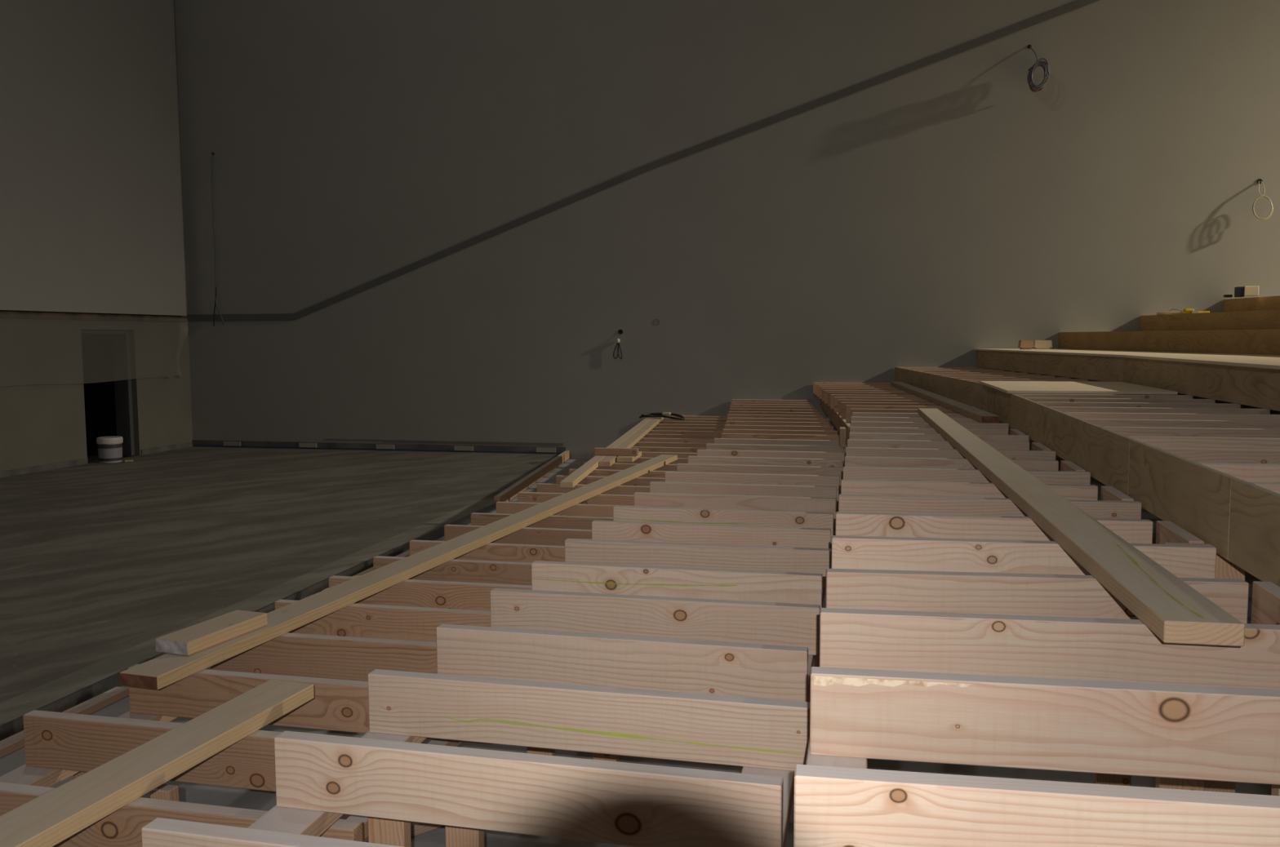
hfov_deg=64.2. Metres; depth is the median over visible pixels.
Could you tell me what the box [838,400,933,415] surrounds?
joist
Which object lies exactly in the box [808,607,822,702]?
post
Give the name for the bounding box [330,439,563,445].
trim
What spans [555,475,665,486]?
joist
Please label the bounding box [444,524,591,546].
joist
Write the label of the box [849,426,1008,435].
joist
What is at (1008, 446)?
joist
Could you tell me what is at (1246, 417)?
joist
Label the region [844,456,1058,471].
joist
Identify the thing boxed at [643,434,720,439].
joist
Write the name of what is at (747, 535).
joist
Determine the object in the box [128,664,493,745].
joist
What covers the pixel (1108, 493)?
block
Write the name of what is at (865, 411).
joist
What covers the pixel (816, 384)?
joist
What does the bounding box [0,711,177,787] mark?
bearer
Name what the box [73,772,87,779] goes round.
post
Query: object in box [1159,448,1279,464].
joist
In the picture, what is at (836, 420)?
beam
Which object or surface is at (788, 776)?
bearer
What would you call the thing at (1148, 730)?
joist
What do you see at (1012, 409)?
board
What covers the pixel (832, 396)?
joist
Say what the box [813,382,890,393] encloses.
joist
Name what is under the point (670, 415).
joist
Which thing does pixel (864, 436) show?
joist
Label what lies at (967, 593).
joist
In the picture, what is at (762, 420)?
joist
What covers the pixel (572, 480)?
plank
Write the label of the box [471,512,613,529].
joist
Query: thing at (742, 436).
joist
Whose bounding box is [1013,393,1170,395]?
joist
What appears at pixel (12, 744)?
plate
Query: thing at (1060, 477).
joist
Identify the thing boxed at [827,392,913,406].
joist
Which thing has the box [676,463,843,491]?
joist
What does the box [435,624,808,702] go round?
joist
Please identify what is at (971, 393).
board
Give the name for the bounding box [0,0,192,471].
wall
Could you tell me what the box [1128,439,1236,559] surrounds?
board
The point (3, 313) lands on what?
trim
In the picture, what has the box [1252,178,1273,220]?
cable coil
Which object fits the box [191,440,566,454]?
baseboard
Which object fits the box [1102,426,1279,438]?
joist
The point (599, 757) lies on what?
post
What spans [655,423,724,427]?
joist
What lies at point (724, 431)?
joist
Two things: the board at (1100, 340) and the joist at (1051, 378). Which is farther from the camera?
the board at (1100, 340)
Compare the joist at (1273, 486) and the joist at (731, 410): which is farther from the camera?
the joist at (731, 410)
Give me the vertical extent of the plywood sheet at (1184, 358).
0.022 m
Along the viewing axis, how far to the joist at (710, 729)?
2.74 m
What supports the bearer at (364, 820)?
on the floor at (242, 798)
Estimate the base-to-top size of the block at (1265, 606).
0.170 m
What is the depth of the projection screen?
15.17 m
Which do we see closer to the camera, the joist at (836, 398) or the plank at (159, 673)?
the plank at (159, 673)
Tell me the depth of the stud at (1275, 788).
2.46 m
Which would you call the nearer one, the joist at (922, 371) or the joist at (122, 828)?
the joist at (122, 828)
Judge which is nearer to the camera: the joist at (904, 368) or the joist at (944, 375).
the joist at (944, 375)
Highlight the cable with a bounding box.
[211,152,224,326]
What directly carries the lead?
hanging from the wall at (935, 214)
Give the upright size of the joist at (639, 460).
0.170 m
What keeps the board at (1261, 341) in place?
attached to the plywood sheet
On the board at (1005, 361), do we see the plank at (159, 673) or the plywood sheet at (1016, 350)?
the plywood sheet at (1016, 350)
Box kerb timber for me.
[493,450,569,502]
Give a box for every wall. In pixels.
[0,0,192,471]
[80,333,116,463]
[174,0,1279,469]
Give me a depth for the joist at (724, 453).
8.48 m
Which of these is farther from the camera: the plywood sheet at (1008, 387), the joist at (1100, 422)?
the plywood sheet at (1008, 387)
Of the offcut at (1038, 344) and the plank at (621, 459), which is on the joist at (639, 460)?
the plank at (621, 459)
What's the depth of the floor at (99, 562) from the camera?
9.99 m
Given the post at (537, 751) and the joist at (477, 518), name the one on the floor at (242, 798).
the post at (537, 751)
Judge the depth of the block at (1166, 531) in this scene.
3.60 m
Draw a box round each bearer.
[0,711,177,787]
[247,731,426,836]
[346,739,461,841]
[741,493,839,846]
[805,666,866,768]
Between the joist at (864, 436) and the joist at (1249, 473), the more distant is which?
the joist at (864, 436)
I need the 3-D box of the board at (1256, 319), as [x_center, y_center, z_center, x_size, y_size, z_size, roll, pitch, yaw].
[7.011,-1.180,11.687,0.025,0.224,5.404,0,5,1]
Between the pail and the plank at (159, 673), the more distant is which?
the pail
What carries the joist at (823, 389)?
on the beam
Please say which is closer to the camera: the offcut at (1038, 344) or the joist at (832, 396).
the joist at (832, 396)
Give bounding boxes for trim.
[0,310,186,321]
[0,500,502,725]
[0,501,499,741]
[186,0,1099,320]
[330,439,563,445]
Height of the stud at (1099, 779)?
1.236 m
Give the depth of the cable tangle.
14.58 m
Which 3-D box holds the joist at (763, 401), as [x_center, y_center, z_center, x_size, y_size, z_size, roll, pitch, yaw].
[1.978,-0.272,15.479,1.158,0.170,0.048,1,5,13]
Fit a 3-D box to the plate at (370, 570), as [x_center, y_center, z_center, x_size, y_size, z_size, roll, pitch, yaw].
[-2.222,1.224,8.260,0.061,0.042,0.326,1,5,12]
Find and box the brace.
[362,822,444,843]
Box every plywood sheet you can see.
[974,348,1122,352]
[979,381,1177,395]
[1032,351,1263,357]
[1121,355,1279,364]
[1204,360,1279,369]
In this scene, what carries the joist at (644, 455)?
on the bearer
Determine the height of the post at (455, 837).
0.575 m
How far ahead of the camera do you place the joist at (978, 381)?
10.09 m
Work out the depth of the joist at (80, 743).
3.21 m
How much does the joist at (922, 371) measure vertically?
0.170 m
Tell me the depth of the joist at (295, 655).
4.11 m
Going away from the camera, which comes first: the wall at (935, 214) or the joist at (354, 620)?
the joist at (354, 620)
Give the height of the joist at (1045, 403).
0.170 m
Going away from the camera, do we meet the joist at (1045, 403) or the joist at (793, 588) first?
the joist at (793, 588)
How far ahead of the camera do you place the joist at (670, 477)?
7.07 m
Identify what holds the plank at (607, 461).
on the joist at (643, 439)
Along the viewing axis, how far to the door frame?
16.38 m
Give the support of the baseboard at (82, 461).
attached to the wall at (42, 420)
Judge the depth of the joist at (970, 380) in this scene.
10.68 m
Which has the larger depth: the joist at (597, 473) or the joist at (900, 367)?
the joist at (900, 367)
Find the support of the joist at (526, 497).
on the bearer at (24, 775)
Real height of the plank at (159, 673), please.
0.048 m
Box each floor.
[0,446,559,703]
[0,458,1271,846]
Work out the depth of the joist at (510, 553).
5.95 m
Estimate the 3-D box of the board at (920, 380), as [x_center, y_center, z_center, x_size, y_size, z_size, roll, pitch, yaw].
[3.650,-0.588,13.706,0.026,0.260,2.915,0,5,6]
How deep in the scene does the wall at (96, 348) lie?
17.65 m
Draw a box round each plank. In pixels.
[0,680,314,846]
[119,454,677,690]
[155,609,267,655]
[560,417,653,488]
[599,417,663,466]
[616,451,641,462]
[890,382,999,422]
[917,408,1244,646]
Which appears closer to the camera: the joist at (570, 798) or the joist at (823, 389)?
the joist at (570, 798)
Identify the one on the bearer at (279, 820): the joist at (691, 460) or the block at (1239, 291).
the joist at (691, 460)
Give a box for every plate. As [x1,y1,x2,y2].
[0,730,24,758]
[62,687,128,715]
[351,567,373,577]
[395,550,409,557]
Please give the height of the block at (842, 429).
0.162 m
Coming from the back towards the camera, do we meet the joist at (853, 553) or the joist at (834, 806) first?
the joist at (853, 553)
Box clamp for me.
[1169,308,1209,314]
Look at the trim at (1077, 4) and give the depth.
15.59 m
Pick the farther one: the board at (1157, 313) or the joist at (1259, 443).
the board at (1157, 313)
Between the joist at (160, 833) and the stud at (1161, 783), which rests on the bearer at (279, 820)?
the joist at (160, 833)
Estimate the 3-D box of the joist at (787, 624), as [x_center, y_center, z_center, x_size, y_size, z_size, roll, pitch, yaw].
[0.038,0.721,3.731,1.222,0.170,0.048,1,5,13]
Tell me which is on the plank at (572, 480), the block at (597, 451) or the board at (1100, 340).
the block at (597, 451)
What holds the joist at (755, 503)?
on the bearer at (279, 820)
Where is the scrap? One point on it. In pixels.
(1224, 295)
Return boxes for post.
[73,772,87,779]
[150,784,178,801]
[368,817,411,846]
[444,826,484,846]
[526,746,555,755]
[593,753,618,762]
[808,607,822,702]
[831,491,840,549]
[1204,553,1245,793]
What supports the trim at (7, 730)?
attached to the trim at (15, 708)
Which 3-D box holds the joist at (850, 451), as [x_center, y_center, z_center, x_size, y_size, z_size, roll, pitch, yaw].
[1.858,0.241,6.159,1.208,0.170,0.048,1,5,12]
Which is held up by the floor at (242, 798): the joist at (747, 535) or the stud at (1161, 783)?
the stud at (1161, 783)
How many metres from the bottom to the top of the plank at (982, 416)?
0.054 m
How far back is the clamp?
13.24 m
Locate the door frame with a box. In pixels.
[80,329,134,455]
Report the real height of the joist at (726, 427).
0.170 m
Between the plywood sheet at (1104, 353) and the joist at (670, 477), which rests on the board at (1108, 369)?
the plywood sheet at (1104, 353)
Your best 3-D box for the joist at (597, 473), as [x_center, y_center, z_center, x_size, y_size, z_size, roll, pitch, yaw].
[0.048,0.514,9.256,1.425,0.170,0.048,1,5,12]
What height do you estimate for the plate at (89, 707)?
0.042 m
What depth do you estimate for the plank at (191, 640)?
3.88 m
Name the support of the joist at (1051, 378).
attached to the board at (971, 393)
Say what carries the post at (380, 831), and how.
on the floor at (242, 798)
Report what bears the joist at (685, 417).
on the bearer
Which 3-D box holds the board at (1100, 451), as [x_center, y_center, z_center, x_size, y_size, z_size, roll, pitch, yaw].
[2.413,0.085,5.734,0.022,0.260,2.720,1,5,12]
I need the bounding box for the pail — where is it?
[96,435,123,463]
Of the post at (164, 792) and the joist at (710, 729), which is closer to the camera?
the joist at (710, 729)
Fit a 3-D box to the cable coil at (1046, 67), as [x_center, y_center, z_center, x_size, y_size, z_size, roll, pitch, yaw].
[5.538,-4.984,14.209,0.260,0.686,0.408,0,5,9]
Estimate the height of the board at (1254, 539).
0.260 m
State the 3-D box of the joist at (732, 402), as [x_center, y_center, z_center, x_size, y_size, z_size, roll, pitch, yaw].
[1.921,-0.230,14.977,1.164,0.170,0.048,1,5,13]
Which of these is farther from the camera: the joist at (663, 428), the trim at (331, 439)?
the trim at (331, 439)
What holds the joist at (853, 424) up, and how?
on the bearer at (811, 760)
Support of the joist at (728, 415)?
on the bearer
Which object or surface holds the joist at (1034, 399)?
on the bearer
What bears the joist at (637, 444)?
on the bearer
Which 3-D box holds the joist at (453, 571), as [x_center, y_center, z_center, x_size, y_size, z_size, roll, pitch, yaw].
[-0.765,0.832,5.503,1.438,0.170,0.048,1,5,12]
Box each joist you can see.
[0,782,362,846]
[22,710,283,791]
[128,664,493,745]
[141,817,401,846]
[210,632,437,681]
[274,600,490,642]
[274,731,783,846]
[328,575,531,611]
[368,669,810,771]
[373,555,531,585]
[409,540,564,563]
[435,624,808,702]
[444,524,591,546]
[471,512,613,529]
[489,588,820,655]
[495,502,634,517]
[517,492,634,506]
[531,560,822,608]
[537,483,649,495]
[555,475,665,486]
[564,538,831,588]
[568,468,675,478]
[583,462,676,471]
[591,520,831,549]
[613,506,834,546]
[614,457,688,464]
[631,446,706,453]
[633,442,714,448]
[634,492,835,528]
[637,437,714,443]
[640,452,697,458]
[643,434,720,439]
[647,430,722,435]
[649,481,836,511]
[651,426,724,431]
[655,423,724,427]
[658,421,725,425]
[662,418,726,422]
[663,415,727,419]
[665,471,839,501]
[670,415,727,416]
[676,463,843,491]
[688,456,841,466]
[697,449,845,466]
[706,444,844,452]
[714,438,846,452]
[720,433,839,440]
[722,429,837,435]
[724,425,833,431]
[725,421,830,426]
[726,417,826,422]
[727,414,823,418]
[728,411,820,415]
[729,406,815,409]
[729,408,817,412]
[730,404,813,407]
[731,401,811,404]
[732,400,808,402]
[793,764,1279,846]
[809,666,1279,785]
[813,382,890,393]
[814,383,890,395]
[817,385,893,396]
[818,386,897,399]
[819,608,1279,689]
[822,388,903,401]
[824,390,906,404]
[825,568,1248,623]
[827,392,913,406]
[830,394,919,408]
[831,535,1216,578]
[834,396,924,412]
[835,511,1153,543]
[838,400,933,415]
[838,494,1142,519]
[840,402,941,418]
[840,480,1097,500]
[843,466,1090,484]
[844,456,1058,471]
[845,405,976,422]
[845,447,1055,460]
[847,439,1029,450]
[848,432,1028,442]
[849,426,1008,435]
[850,408,958,417]
[850,417,980,422]
[850,421,1008,431]
[852,412,968,417]
[899,367,977,368]
[904,368,984,368]
[908,368,994,369]
[912,369,1004,371]
[921,371,1015,373]
[925,372,1027,373]
[934,373,1040,375]
[943,375,1055,377]
[951,377,1071,379]
[960,378,1088,381]
[970,380,1106,382]
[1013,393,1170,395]
[1016,394,1193,399]
[1025,397,1215,403]
[1035,401,1240,408]
[1048,406,1270,414]
[1063,412,1279,421]
[1080,418,1279,429]
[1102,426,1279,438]
[1127,435,1279,449]
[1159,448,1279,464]
[1197,462,1279,482]
[1249,482,1279,493]
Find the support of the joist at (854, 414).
on the board at (1012, 409)
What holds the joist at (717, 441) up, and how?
on the bearer at (279, 820)
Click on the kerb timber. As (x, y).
(512, 491)
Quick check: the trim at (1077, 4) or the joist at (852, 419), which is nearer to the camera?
the joist at (852, 419)
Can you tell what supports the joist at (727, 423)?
on the bearer
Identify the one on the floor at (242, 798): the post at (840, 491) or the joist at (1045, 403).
the post at (840, 491)
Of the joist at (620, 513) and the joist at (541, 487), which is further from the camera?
the joist at (541, 487)
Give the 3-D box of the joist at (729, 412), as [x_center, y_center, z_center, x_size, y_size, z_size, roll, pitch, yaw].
[1.703,-0.061,12.968,1.165,0.170,0.048,1,5,13]
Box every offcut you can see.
[1017,340,1033,349]
[1033,340,1052,349]
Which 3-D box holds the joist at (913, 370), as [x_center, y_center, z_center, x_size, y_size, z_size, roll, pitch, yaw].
[4.258,-0.631,13.667,1.176,0.170,0.048,1,5,12]
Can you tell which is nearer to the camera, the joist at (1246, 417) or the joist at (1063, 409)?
the joist at (1246, 417)
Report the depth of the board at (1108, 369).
10.66 m
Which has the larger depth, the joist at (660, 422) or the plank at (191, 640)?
the joist at (660, 422)
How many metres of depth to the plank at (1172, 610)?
2.90 m
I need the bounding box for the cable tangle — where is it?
[639,412,684,420]
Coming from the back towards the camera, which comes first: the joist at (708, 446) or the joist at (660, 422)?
the joist at (660, 422)
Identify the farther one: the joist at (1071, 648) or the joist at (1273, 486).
the joist at (1273, 486)
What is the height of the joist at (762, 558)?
0.170 m
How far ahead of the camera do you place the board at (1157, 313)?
13.71 m
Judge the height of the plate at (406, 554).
0.042 m
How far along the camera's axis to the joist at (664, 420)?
15.13 m
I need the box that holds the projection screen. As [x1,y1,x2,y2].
[0,0,186,315]
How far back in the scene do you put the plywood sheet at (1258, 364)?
6.60 m
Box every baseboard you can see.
[0,441,192,478]
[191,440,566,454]
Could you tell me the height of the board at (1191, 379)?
0.245 m
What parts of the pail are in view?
lid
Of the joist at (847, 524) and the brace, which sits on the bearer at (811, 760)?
the joist at (847, 524)
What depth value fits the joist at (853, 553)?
3.38 m
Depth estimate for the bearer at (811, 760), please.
2.04 m
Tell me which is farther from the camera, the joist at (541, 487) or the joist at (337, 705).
the joist at (541, 487)
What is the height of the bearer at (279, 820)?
0.050 m
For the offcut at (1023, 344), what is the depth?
13.86 m
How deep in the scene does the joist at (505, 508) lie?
7.38 m
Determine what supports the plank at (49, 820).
on the joist at (122, 828)
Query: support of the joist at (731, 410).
on the bearer
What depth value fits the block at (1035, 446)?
6.38 m
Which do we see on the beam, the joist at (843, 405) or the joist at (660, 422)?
the joist at (843, 405)
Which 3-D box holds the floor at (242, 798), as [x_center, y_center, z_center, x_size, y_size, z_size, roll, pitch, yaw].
[7.974,1.599,3.946,23.259,0.072,20.424,1,5,12]
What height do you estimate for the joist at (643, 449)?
0.170 m
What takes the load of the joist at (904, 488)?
on the bearer at (811, 760)
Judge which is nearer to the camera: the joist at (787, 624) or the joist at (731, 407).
the joist at (787, 624)
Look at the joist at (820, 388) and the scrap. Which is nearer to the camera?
the scrap
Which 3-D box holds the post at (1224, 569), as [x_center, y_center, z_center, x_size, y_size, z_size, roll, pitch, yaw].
[1.989,0.999,3.494,0.096,1.250,0.048,1,5,12]
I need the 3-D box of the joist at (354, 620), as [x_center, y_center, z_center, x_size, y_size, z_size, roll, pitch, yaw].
[-0.969,0.912,4.563,1.442,0.170,0.048,1,5,12]
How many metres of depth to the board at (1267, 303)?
13.47 m
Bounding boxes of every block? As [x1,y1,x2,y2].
[594,448,638,456]
[839,426,845,447]
[1009,429,1025,435]
[1031,442,1051,450]
[1060,460,1085,471]
[1100,485,1133,501]
[1155,520,1204,544]
[1234,285,1258,297]
[1250,581,1279,625]
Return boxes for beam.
[820,399,850,443]
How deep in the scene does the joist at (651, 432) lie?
13.16 m
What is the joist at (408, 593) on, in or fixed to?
on the bearer at (24, 775)
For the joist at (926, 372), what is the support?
attached to the board at (920, 380)
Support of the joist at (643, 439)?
on the bearer
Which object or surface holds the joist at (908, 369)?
attached to the board at (920, 380)
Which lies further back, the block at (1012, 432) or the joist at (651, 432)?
the joist at (651, 432)
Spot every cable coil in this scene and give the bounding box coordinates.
[1026,44,1049,92]
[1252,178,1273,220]
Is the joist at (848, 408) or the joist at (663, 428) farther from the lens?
the joist at (663, 428)
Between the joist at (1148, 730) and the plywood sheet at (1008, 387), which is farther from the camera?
the plywood sheet at (1008, 387)
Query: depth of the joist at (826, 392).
12.98 m
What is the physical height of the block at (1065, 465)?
0.170 m
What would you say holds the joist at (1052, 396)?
on the bearer
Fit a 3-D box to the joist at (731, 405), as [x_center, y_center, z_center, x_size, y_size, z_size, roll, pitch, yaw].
[1.866,-0.188,14.475,1.166,0.170,0.048,1,5,13]
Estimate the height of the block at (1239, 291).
0.138 m
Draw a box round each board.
[894,367,931,392]
[931,373,986,411]
[976,350,1034,373]
[986,386,1031,435]
[1028,400,1133,495]
[1033,353,1124,382]
[1057,331,1147,351]
[1123,357,1208,398]
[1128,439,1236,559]
[1139,309,1279,331]
[1146,328,1279,355]
[1156,311,1180,315]
[1207,364,1279,411]
[1222,295,1279,311]
[1227,478,1279,586]
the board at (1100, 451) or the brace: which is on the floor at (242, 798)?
the brace
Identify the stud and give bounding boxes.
[1093,500,1141,786]
[1155,542,1214,791]
[1271,784,1279,795]
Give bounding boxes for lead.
[613,329,622,359]
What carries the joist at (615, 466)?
on the bearer at (24, 775)
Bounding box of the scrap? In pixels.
[1223,294,1232,297]
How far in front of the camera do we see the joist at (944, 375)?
11.65 m
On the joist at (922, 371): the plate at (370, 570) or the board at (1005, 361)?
the board at (1005, 361)
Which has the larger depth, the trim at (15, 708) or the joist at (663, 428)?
the joist at (663, 428)
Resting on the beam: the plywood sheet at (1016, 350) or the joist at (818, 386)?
the joist at (818, 386)
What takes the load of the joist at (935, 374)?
attached to the board at (920, 380)
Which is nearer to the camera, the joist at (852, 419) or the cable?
the joist at (852, 419)
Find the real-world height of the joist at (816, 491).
0.170 m
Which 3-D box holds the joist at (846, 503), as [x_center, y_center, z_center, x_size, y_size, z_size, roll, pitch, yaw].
[1.448,0.400,4.285,1.206,0.170,0.048,1,5,11]

